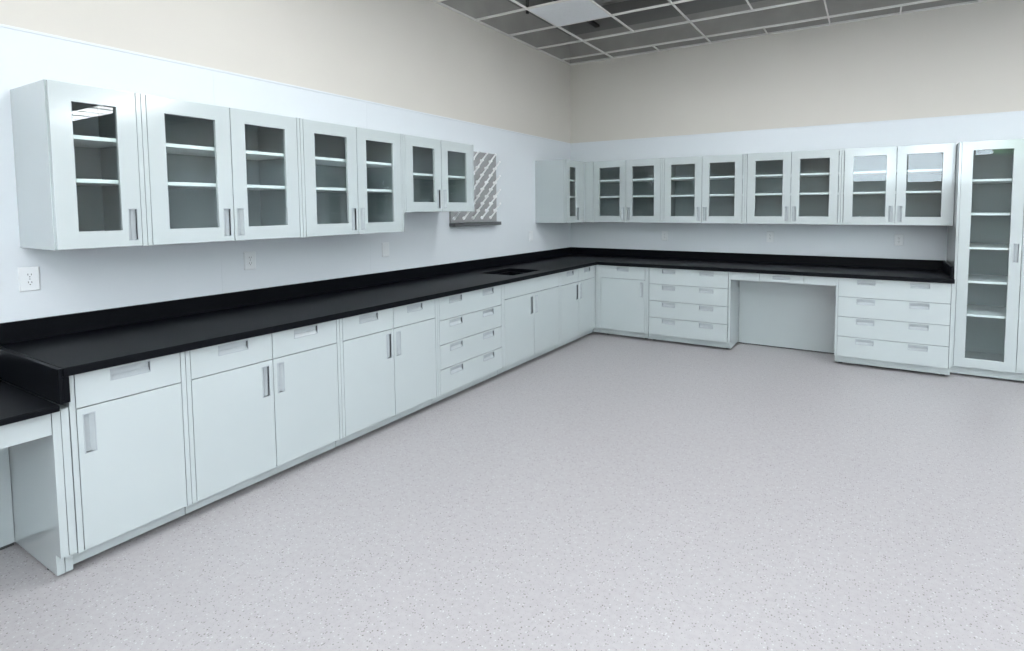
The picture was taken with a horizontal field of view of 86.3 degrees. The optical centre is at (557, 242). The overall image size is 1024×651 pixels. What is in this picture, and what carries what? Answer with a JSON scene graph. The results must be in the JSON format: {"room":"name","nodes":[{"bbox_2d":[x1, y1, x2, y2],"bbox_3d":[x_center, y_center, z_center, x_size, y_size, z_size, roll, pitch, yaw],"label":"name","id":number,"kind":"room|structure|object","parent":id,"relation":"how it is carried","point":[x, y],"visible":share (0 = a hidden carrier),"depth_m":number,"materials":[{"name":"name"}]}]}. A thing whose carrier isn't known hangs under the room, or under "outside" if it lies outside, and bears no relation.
{"room":"laboratory","nodes":[
{"label":"laboratory","id":0,"kind":"room"},
{"bbox_2d":[0,0,570,379],"bbox_3d":[-2.632,-0.734,2.907,0.160,4.250,11.300,2,4,30],"label":"wall","id":1,"kind":"structure","parent":0,"point":[419,68],"depth_m":4.01,"materials":[{"name":"beige paint"}]},
{"bbox_2d":[18,266,40,291],"bbox_3d":[-2.661,0.184,2.745,0.009,0.124,0.082,2,4,30],"label":"wall outlet","id":2,"kind":"object","parent":1,"relation":"attached to","point":[28,277],"visible":1,"depth_m":2.74,"materials":[{"name":"white plastic"}]},
{"bbox_2d":[26,272,33,277],"bbox_3d":[-2.658,0.164,2.742,0.002,0.029,0.029,2,4,30],"label":"socket","id":3,"kind":"object","parent":2,"relation":"attached to","point":[28,274],"depth_m":2.74,"materials":[{"name":"grey plastic"}]},
{"bbox_2d":[26,280,33,285],"bbox_3d":[-2.658,0.203,2.744,0.002,0.029,0.029,2,4,30],"label":"socket","id":4,"kind":"object","parent":2,"relation":"attached to","point":[28,282],"depth_m":2.74,"materials":[{"name":"grey plastic"}]},
{"bbox_2d":[10,79,147,249],"bbox_3d":[-2.397,-0.366,2.737,0.444,0.774,0.364,2,4,30],"label":"upper cabinet","id":5,"kind":"object","parent":1,"relation":"attached to","point":[78,149],"visible":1,"depth_m":2.65,"materials":[{"name":"paint"}]},
{"bbox_2d":[73,135,116,147],"bbox_3d":[-2.406,-0.508,2.733,0.390,0.019,0.320,2,4,30],"label":"shelf","id":6,"kind":"object","parent":5,"relation":"attached to","point":[80,141],"depth_m":2.71,"materials":[{"name":"paint"}]},
{"bbox_2d":[76,179,118,185],"bbox_3d":[-2.405,-0.304,2.746,0.390,0.019,0.320,2,4,30],"label":"shelf","id":7,"kind":"object","parent":5,"relation":"attached to","point":[79,182],"depth_m":2.68,"materials":[{"name":"paint"}]},
{"bbox_2d":[140,93,302,245],"bbox_3d":[-2.084,-0.402,3.279,0.444,0.774,0.886,2,4,30],"label":"upper cabinet","id":8,"kind":"object","parent":1,"relation":"attached to","point":[213,173],"visible":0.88,"depth_m":3.28,"materials":[{"name":"paint"}]},
{"bbox_2d":[166,143,283,159],"bbox_3d":[-2.093,-0.544,3.275,0.390,0.019,0.841,2,4,30],"label":"shelf","id":9,"kind":"object","parent":8,"relation":"attached to","point":[172,150],"depth_m":3.30,"materials":[{"name":"paint"}]},
{"bbox_2d":[168,182,284,189],"bbox_3d":[-2.092,-0.339,3.288,0.390,0.019,0.841,2,4,30],"label":"shelf","id":10,"kind":"object","parent":8,"relation":"attached to","point":[171,185],"depth_m":3.32,"materials":[{"name":"paint"}]},
{"bbox_2d":[243,251,255,269],"bbox_3d":[-2.099,0.124,3.716,0.009,0.124,0.082,2,4,30],"label":"wall outlet","id":11,"kind":"object","parent":1,"relation":"attached to","point":[249,257],"visible":1,"depth_m":3.71,"materials":[{"name":"white plastic"}]},
{"bbox_2d":[0,247,571,344],"bbox_3d":[-1.265,0.280,5.161,0.020,0.102,5.839,2,4,30],"label":"backsplash","id":12,"kind":"structure","parent":1,"relation":"attached to","point":[30,329],"depth_m":3.53,"materials":[{"name":"black stone"}]},
{"bbox_2d":[299,118,404,236],"bbox_3d":[-1.638,-0.452,4.050,0.444,0.774,0.893,2,4,30],"label":"upper cabinet","id":13,"kind":"object","parent":1,"relation":"attached to","point":[352,181],"visible":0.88,"depth_m":4.13,"materials":[{"name":"paint"}]},
{"bbox_2d":[315,157,391,167],"bbox_3d":[-1.647,-0.595,4.045,0.390,0.019,0.848,2,4,30],"label":"shelf","id":14,"kind":"object","parent":13,"relation":"attached to","point":[320,162],"depth_m":4.11,"materials":[{"name":"paint"}]},
{"bbox_2d":[316,187,391,192],"bbox_3d":[-1.646,-0.390,4.058,0.390,0.019,0.848,2,4,30],"label":"shelf","id":15,"kind":"object","parent":13,"relation":"attached to","point":[318,189],"depth_m":4.14,"materials":[{"name":"paint"}]},
{"bbox_2d":[382,242,388,256],"bbox_3d":[-1.500,0.061,4.752,0.010,0.124,0.082,2,4,30],"label":"wall plate","id":16,"kind":"object","parent":1,"relation":"attached to","point":[385,246],"visible":1,"depth_m":4.74,"materials":[{"name":"white plastic"}]},
{"bbox_2d":[402,134,473,211],"bbox_3d":[-1.194,-0.581,4.814,0.444,0.618,0.882,2,4,30],"label":"upper cabinet","id":17,"kind":"object","parent":1,"relation":"attached to","point":[438,175],"visible":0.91,"depth_m":4.91,"materials":[{"name":"paint"}]},
{"bbox_2d":[413,173,464,179],"bbox_3d":[-1.202,-0.585,4.818,0.390,0.019,0.838,2,4,30],"label":"shelf","id":18,"kind":"object","parent":17,"relation":"attached to","point":[416,176],"depth_m":4.94,"materials":[{"name":"paint"}]},
{"bbox_2d":[449,151,500,226],"bbox_3d":[-0.845,-0.569,5.743,0.115,0.783,0.780,2,4,30],"label":"drying rack","id":19,"kind":"object","parent":1,"relation":"attached to","point":[485,181],"visible":0.65,"depth_m":5.86,"materials":[{"name":"white plastic"}]},
{"bbox_2d":[529,231,532,240],"bbox_3d":[-0.331,-0.082,6.774,0.010,0.124,0.082,2,4,30],"label":"wall plate","id":20,"kind":"object","parent":1,"relation":"attached to","point":[530,232],"visible":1,"depth_m":6.76,"materials":[{"name":"white plastic"}]},
{"bbox_2d":[535,159,583,222],"bbox_3d":[0.031,-0.642,6.935,0.444,0.774,0.484,2,4,30],"label":"upper cabinet","id":21,"kind":"object","parent":1,"relation":"attached to","point":[559,184],"visible":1,"depth_m":6.76,"materials":[{"name":"paint"}]},
{"bbox_2d":[0,329,1023,650],"bbox_3d":[3.285,1.625,-0.360,13.800,0.100,11.300,2,4,30],"label":"floor","id":22,"kind":"structure","parent":0,"point":[597,491],"depth_m":2.64,"materials":[{"name":"plastic"}]},
{"bbox_2d":[0,380,76,575],"bbox_3d":[-2.758,1.030,1.830,0.800,0.866,1.533,2,4,30],"label":"desk","id":23,"kind":"object","parent":22,"relation":"on","point":[37,510],"visible":0.97,"depth_m":2.32,"materials":[{"name":"paint"}]},
{"bbox_2d":[61,352,191,564],"bbox_3d":[-2.274,0.969,2.698,0.770,0.875,0.450,2,4,30],"label":"base cabinet","id":24,"kind":"object","parent":22,"relation":"on","point":[128,423],"visible":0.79,"depth_m":2.48,"materials":[{"name":"paint"}]},
{"bbox_2d":[185,319,342,513],"bbox_3d":[-1.937,0.930,3.281,0.770,0.875,0.894,2,4,30],"label":"base cabinet","id":25,"kind":"object","parent":22,"relation":"on","point":[261,407],"visible":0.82,"depth_m":3.02,"materials":[{"name":"paint"}]},
{"bbox_2d":[335,299,438,446],"bbox_3d":[-1.490,0.879,4.054,0.770,0.875,0.892,2,4,30],"label":"base cabinet","id":26,"kind":"object","parent":22,"relation":"on","point":[389,357],"visible":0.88,"depth_m":3.81,"materials":[{"name":"paint"}]},
{"bbox_2d":[432,285,503,403],"bbox_3d":[-1.049,0.829,4.816,0.770,0.875,0.868,2,4,30],"label":"base cabinet","id":27,"kind":"object","parent":22,"relation":"on","point":[469,324],"visible":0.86,"depth_m":4.58,"materials":[{"name":"paint"}]},
{"bbox_2d":[497,273,559,374],"bbox_3d":[-0.568,0.774,5.647,0.770,0.875,1.049,2,4,30],"label":"base cabinet","id":28,"kind":"object","parent":22,"relation":"on","point":[531,307],"visible":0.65,"depth_m":5.40,"materials":[{"name":"paint"}]},
{"bbox_2d":[0,247,954,404],"bbox_3d":[0.595,0.414,4.084,4.324,0.251,5.856,2,4,30],"label":"countertop","id":29,"kind":"structure","parent":28,"relation":"on","point":[38,356],"depth_m":3.62,"materials":[{"name":"black stone"}]},
{"bbox_2d":[498,272,523,274],"bbox_3d":[-0.481,0.454,5.623,0.424,0.234,0.534,2,4,30],"label":"sink","id":30,"kind":"object","parent":29,"relation":"in","point":[504,273],"visible":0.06,"depth_m":5.89,"materials":[{"name":"black plastic"}]},
{"bbox_2d":[554,265,594,348],"bbox_3d":[-0.067,0.718,6.513,0.770,0.875,0.951,2,4,30],"label":"base cabinet","id":31,"kind":"object","parent":22,"relation":"on","point":[577,286],"visible":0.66,"depth_m":6.25,"materials":[{"name":"paint"}]},
{"bbox_2d":[594,265,648,338],"bbox_3d":[0.916,0.691,6.860,0.723,0.875,0.770,2,4,30],"label":"base cabinet","id":32,"kind":"object","parent":22,"relation":"on","point":[623,289],"depth_m":6.51,"materials":[{"name":"paint"}]},
{"bbox_2d":[647,267,738,348],"bbox_3d":[1.641,0.714,6.442,0.947,0.875,0.770,2,4,30],"label":"base cabinet","id":33,"kind":"object","parent":22,"relation":"on","point":[700,307],"visible":0.91,"depth_m":6.10,"materials":[{"name":"paint"}]},
{"bbox_2d":[731,272,835,353],"bbox_3d":[2.413,0.750,5.822,1.008,0.875,0.466,2,4,30],"label":"desk","id":34,"kind":"object","parent":22,"relation":"on","point":[796,312],"visible":0.9,"depth_m":5.97,"materials":[{"name":"paint"}]},
{"bbox_2d":[834,277,954,374],"bbox_3d":[3.335,0.768,5.465,0.943,0.875,0.770,2,4,30],"label":"base cabinet","id":35,"kind":"object","parent":22,"relation":"on","point":[905,325],"visible":0.95,"depth_m":5.12,"materials":[{"name":"paint"}]},
{"bbox_2d":[946,139,1023,380],"bbox_3d":[4.187,0.158,5.008,0.938,2.142,0.639,2,4,30],"label":"tall cabinet","id":36,"kind":"object","parent":22,"relation":"on","point":[985,239],"visible":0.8,"depth_m":5.00,"materials":[{"name":"paint"}]},
{"bbox_2d":[956,274,1007,284],"bbox_3d":[4.193,0.350,5.029,0.896,0.020,0.585,2,4,30],"label":"shelf","id":37,"kind":"object","parent":36,"relation":"attached to","point":[1001,279],"depth_m":5.07,"materials":[{"name":"paint"}]},
{"bbox_2d":[955,305,1018,318],"bbox_3d":[4.194,0.654,5.048,0.896,0.020,0.585,2,4,30],"label":"shelf","id":38,"kind":"object","parent":36,"relation":"attached to","point":[989,311],"depth_m":5.08,"materials":[{"name":"paint"}]},
{"bbox_2d":[972,178,1011,183],"bbox_3d":[4.189,-0.565,4.971,0.896,0.020,0.585,2,4,30],"label":"shelf","id":39,"kind":"object","parent":36,"relation":"attached to","point":[980,180],"depth_m":4.90,"materials":[{"name":"paint"}]},
{"bbox_2d":[969,243,1021,250],"bbox_3d":[4.192,0.043,5.010,0.896,0.020,0.585,2,4,30],"label":"shelf","id":40,"kind":"object","parent":36,"relation":"attached to","point":[985,246],"depth_m":4.98,"materials":[{"name":"paint"}]},
{"bbox_2d":[971,212,1023,214],"bbox_3d":[4.190,-0.263,4.990,0.896,0.020,0.585,2,4,30],"label":"shelf","id":41,"kind":"object","parent":36,"relation":"attached to","point":[972,213],"depth_m":4.88,"materials":[{"name":"paint"}]},
{"bbox_2d":[526,0,528,13],"bbox_3d":[2.729,-2.485,3.513,7.556,0.380,0.866,2,4,30],"label":"pipe","id":42,"kind":"object","parent":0,"point":[527,1],"visible":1,"depth_m":5.75,"materials":[{"name":"black metal"}]},
{"bbox_2d":[551,0,626,5],"bbox_3d":[3.271,-2.702,-0.623,13.800,0.070,11.325,2,4,30],"label":"ceiling","id":43,"kind":"structure","parent":0,"point":[613,1],"depth_m":7.17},
{"bbox_2d":[553,0,599,27],"bbox_3d":[-2.217,-2.704,2.537,0.080,0.265,11.000,2,4,30],"label":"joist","id":44,"kind":"object","parent":43,"relation":"attached to","point":[593,23],"visible":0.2,"depth_m":7.17,"materials":[{"name":"black metal"}]},
{"bbox_2d":[593,0,612,3],"bbox_3d":[3.157,-2.765,4.284,6.600,0.422,0.560,2,4,30],"label":"air duct","id":45,"kind":"object","parent":43,"relation":"hanging from","point":[596,1],"visible":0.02,"depth_m":6.07,"materials":[{"name":"black metal"}]},
{"bbox_2d":[570,0,1023,260],"bbox_3d":[6.124,-0.861,4.279,13.650,4.250,0.160,2,4,30],"label":"wall","id":46,"kind":"structure","parent":0,"point":[955,74],"depth_m":6.17,"materials":[{"name":"beige paint"}]},
{"bbox_2d":[584,158,662,222],"bbox_3d":[0.908,-0.648,6.965,1.044,0.774,0.444,2,4,30],"label":"upper cabinet","id":47,"kind":"object","parent":46,"relation":"attached to","point":[624,191],"visible":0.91,"depth_m":6.96,"materials":[{"name":"paint"}]},
{"bbox_2d":[600,178,653,182],"bbox_3d":[0.912,-0.791,6.965,0.999,0.019,0.390,2,4,30],"label":"shelf","id":48,"kind":"object","parent":47,"relation":"attached to","point":[613,180],"depth_m":6.91,"materials":[{"name":"paint"}]},
{"bbox_2d":[600,195,653,197],"bbox_3d":[0.913,-0.586,6.978,0.999,0.019,0.390,2,4,30],"label":"shelf","id":49,"kind":"object","parent":47,"relation":"attached to","point":[601,196],"depth_m":6.88,"materials":[{"name":"paint"}]},
{"bbox_2d":[662,231,667,240],"bbox_3d":[1.372,-0.088,6.985,0.082,0.124,0.009,2,4,30],"label":"wall outlet","id":50,"kind":"object","parent":46,"relation":"attached to","point":[664,233],"visible":1,"depth_m":6.98,"materials":[{"name":"white plastic"}]},
{"bbox_2d":[662,154,744,223],"bbox_3d":[1.772,-0.621,6.467,0.948,0.774,0.444,2,4,30],"label":"upper cabinet","id":51,"kind":"object","parent":46,"relation":"attached to","point":[697,189],"visible":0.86,"depth_m":6.47,"materials":[{"name":"paint"}]},
{"bbox_2d":[671,176,734,180],"bbox_3d":[1.776,-0.763,6.466,0.903,0.019,0.390,2,4,30],"label":"shelf","id":52,"kind":"object","parent":51,"relation":"attached to","point":[673,178],"depth_m":6.50,"materials":[{"name":"paint"}]},
{"bbox_2d":[671,194,742,196],"bbox_3d":[1.777,-0.559,6.479,0.903,0.019,0.390,2,4,30],"label":"shelf","id":53,"kind":"object","parent":51,"relation":"attached to","point":[672,195],"depth_m":6.47,"materials":[{"name":"paint"}]},
{"bbox_2d":[431,0,992,64],"bbox_3d":[3.268,-1.965,-0.587,13.500,0.026,11.000,2,4,30],"label":"grid","id":54,"kind":"object","parent":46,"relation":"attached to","point":[524,8],"depth_m":5.85,"materials":[{"name":"white paint"}]},
{"bbox_2d":[529,0,608,25],"bbox_3d":[0.125,-2.333,5.514,0.636,0.014,0.595,2,4,30],"label":"ceiling panel","id":55,"kind":"object","parent":54,"relation":"on","point":[572,11],"visible":1,"depth_m":5.50,"materials":[{"name":"white tile"}]},
{"bbox_2d":[572,247,942,269],"bbox_3d":[2.054,0.173,6.601,4.284,0.102,0.020,2,4,30],"label":"backsplash","id":56,"kind":"structure","parent":46,"relation":"attached to","point":[692,255],"depth_m":6.34,"materials":[{"name":"black stone"}]},
{"bbox_2d":[766,232,773,241],"bbox_3d":[2.477,-0.066,6.348,0.082,0.124,0.009,2,4,30],"label":"wall outlet","id":57,"kind":"object","parent":46,"relation":"attached to","point":[770,235],"visible":1,"depth_m":6.34,"materials":[{"name":"white plastic"}]},
{"bbox_2d":[744,149,841,224],"bbox_3d":[2.594,-0.595,5.993,0.947,0.774,0.444,2,4,30],"label":"upper cabinet","id":58,"kind":"object","parent":46,"relation":"attached to","point":[794,187],"visible":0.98,"depth_m":6.00,"materials":[{"name":"paint"}]},
{"bbox_2d":[755,192,828,195],"bbox_3d":[2.599,-0.533,6.005,0.902,0.019,0.390,2,4,30],"label":"shelf","id":59,"kind":"object","parent":58,"relation":"attached to","point":[756,193],"depth_m":6.01,"materials":[{"name":"paint"}]},
{"bbox_2d":[755,173,829,177],"bbox_3d":[2.599,-0.737,5.992,0.902,0.019,0.390,2,4,30],"label":"shelf","id":60,"kind":"object","parent":58,"relation":"attached to","point":[769,175],"depth_m":5.99,"materials":[{"name":"paint"}]},
{"bbox_2d":[840,143,956,225],"bbox_3d":[3.415,-0.569,5.520,0.944,0.774,0.444,2,4,30],"label":"upper cabinet","id":61,"kind":"object","parent":46,"relation":"attached to","point":[910,184],"visible":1,"depth_m":5.51,"materials":[{"name":"paint"}]},
{"bbox_2d":[853,169,941,175],"bbox_3d":[3.419,-0.711,5.519,0.900,0.019,0.390,2,4,30],"label":"shelf","id":62,"kind":"object","parent":61,"relation":"attached to","point":[910,172],"depth_m":5.52,"materials":[{"name":"paint"}]},
{"bbox_2d":[853,191,941,194],"bbox_3d":[3.420,-0.506,5.532,0.900,0.019,0.390,2,4,30],"label":"shelf","id":63,"kind":"object","parent":61,"relation":"attached to","point":[854,192],"depth_m":5.51,"materials":[{"name":"paint"}]},
{"bbox_2d":[894,234,903,245],"bbox_3d":[3.579,-0.027,5.712,0.082,0.124,0.009,2,4,30],"label":"wall outlet","id":64,"kind":"object","parent":46,"relation":"attached to","point":[898,238],"visible":1,"depth_m":5.71,"materials":[{"name":"white plastic"}]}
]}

